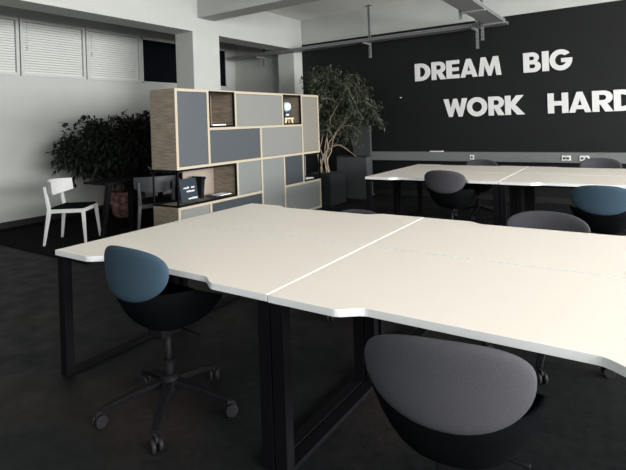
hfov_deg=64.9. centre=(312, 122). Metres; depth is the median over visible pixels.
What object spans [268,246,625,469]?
desk
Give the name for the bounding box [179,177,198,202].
sign card
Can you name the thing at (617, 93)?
letter
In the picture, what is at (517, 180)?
desk
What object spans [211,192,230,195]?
booklet
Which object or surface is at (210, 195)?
magazine
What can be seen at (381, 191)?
baseboard
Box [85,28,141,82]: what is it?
window
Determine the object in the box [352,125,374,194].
divider
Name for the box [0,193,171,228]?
baseboard
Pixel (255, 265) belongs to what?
desk
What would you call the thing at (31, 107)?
wall
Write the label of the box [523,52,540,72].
letter
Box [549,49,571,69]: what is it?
letter
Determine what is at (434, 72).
letter
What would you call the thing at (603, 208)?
office chair
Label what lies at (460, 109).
letter
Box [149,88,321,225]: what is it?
shelf unit
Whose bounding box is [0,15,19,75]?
window
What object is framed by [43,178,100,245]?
chair
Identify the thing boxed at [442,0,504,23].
tray
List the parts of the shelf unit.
door, niche frame, door, panel, niche frame, door, door, door, door, door, door, niche frame, door, door, door, niche frame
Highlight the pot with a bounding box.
[110,189,145,217]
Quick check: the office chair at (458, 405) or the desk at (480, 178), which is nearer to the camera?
the office chair at (458, 405)
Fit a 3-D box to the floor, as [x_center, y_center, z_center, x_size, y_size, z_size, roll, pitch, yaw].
[1.179,1.451,2.611,15.400,0.100,12.400,-2,0,34]
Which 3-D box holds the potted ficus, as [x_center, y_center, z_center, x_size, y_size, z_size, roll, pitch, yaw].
[-3.127,0.653,7.924,2.163,1.773,1.550,-2,0,-41]
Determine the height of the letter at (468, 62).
0.325 m
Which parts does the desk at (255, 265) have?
leg frame, leg frame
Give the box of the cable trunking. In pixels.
[372,151,625,163]
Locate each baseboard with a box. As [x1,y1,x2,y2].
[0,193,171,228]
[373,188,572,203]
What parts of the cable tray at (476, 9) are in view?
cross arm, cross arm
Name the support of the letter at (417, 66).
attached to the wall at (594, 35)
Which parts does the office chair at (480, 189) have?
seat, backrest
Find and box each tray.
[232,0,508,65]
[232,21,508,59]
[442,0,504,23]
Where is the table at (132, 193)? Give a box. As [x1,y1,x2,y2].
[83,172,181,238]
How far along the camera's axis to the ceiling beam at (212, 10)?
7.79 m
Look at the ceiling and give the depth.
9.57 m
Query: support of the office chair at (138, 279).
on the floor
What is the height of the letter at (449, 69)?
0.325 m
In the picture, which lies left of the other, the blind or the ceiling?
the blind
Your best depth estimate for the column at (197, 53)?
8.22 m
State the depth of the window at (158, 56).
9.95 m
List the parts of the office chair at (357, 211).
backrest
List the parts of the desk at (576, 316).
leg frame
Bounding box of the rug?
[0,208,153,264]
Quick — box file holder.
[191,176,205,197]
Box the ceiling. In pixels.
[266,0,416,20]
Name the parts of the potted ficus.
stem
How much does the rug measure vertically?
0.008 m
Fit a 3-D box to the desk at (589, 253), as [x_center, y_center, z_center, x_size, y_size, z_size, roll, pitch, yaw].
[1.225,1.029,2.683,1.596,0.740,0.878,-2,0,34]
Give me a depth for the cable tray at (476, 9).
8.47 m
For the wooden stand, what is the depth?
7.81 m
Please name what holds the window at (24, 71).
in the wall at (31, 107)
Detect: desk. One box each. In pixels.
[55,222,365,469]
[175,203,422,334]
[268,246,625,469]
[365,170,515,225]
[368,218,625,336]
[395,164,529,215]
[499,173,625,225]
[517,166,625,211]
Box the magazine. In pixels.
[206,192,231,196]
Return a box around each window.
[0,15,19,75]
[18,18,86,78]
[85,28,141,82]
[141,36,226,87]
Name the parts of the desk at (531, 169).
leg frame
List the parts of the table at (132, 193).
leg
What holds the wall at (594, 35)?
attached to the wall at (251, 75)
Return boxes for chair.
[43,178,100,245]
[91,245,237,454]
[133,175,176,229]
[326,209,376,321]
[364,334,546,469]
[424,170,476,219]
[453,159,497,220]
[481,211,615,383]
[569,185,625,235]
[579,158,621,168]
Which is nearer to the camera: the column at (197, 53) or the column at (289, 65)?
the column at (197, 53)
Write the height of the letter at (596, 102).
0.325 m
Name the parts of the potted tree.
pot, stem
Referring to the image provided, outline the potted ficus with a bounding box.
[44,109,181,217]
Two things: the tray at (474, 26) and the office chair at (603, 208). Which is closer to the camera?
the office chair at (603, 208)
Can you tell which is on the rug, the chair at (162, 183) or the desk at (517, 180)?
the chair at (162, 183)
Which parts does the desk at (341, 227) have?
leg frame, leg frame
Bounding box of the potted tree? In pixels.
[299,64,387,205]
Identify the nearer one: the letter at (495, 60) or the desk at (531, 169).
the desk at (531, 169)
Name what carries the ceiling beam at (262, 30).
attached to the ceiling
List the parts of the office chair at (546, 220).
backrest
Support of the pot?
attached to the potted ficus
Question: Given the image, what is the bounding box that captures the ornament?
[284,102,290,117]
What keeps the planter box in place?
on the floor
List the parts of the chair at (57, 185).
leg, backrest, leg, seat frame, leg, leg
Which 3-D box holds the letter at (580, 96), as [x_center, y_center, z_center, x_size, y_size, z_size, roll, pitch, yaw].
[4.203,-0.323,7.750,0.311,0.325,0.016,-2,0,34]
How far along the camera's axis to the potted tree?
8.81 m
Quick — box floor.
[0,193,625,469]
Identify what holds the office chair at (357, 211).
on the floor
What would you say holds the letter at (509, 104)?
attached to the wall at (594, 35)
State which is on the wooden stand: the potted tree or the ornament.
the ornament
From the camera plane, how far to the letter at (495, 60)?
8.49 m
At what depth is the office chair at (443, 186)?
5.41 m
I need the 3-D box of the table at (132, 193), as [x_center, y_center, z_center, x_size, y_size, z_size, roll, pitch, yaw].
[-2.549,1.152,7.017,0.520,0.734,1.352,-2,0,34]
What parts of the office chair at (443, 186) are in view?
backrest, seat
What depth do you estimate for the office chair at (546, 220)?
3.06 m
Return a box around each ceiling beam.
[0,0,301,50]
[197,0,319,20]
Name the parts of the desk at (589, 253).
leg frame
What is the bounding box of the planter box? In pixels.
[336,155,370,200]
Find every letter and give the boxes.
[414,64,429,80]
[431,62,445,79]
[443,98,466,116]
[446,60,459,78]
[460,59,477,77]
[467,97,486,115]
[479,56,501,75]
[488,96,503,115]
[505,95,523,114]
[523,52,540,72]
[542,51,548,70]
[547,92,568,113]
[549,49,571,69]
[569,92,590,112]
[592,90,612,111]
[613,89,625,110]
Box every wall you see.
[0,5,235,222]
[234,0,617,158]
[302,0,625,197]
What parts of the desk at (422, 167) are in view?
leg frame, leg frame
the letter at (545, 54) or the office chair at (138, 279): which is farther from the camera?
the letter at (545, 54)
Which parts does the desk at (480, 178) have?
leg frame, rail, leg frame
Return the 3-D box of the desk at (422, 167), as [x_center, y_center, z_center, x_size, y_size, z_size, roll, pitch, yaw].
[2.061,0.998,6.813,1.596,0.740,0.878,-2,0,34]
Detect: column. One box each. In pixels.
[175,31,220,176]
[278,52,305,175]
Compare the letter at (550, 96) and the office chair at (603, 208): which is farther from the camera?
the letter at (550, 96)
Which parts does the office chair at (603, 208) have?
seat, backrest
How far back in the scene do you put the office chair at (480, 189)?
7.14 m
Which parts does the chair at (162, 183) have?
leg, backrest, seat frame, leg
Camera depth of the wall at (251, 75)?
9.70 m
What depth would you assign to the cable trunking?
8.31 m
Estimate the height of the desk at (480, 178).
0.740 m
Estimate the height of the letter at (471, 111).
0.338 m
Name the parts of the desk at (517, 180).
leg frame, rail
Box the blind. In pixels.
[0,19,15,71]
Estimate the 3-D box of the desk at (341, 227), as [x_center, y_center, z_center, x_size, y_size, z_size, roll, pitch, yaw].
[-0.110,1.072,3.567,1.596,0.740,0.878,-2,0,34]
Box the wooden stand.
[285,118,293,122]
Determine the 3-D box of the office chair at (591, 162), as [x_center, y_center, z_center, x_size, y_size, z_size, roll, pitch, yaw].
[3.661,0.891,6.247,0.704,0.848,0.683,-2,0,32]
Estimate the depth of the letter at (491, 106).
8.45 m

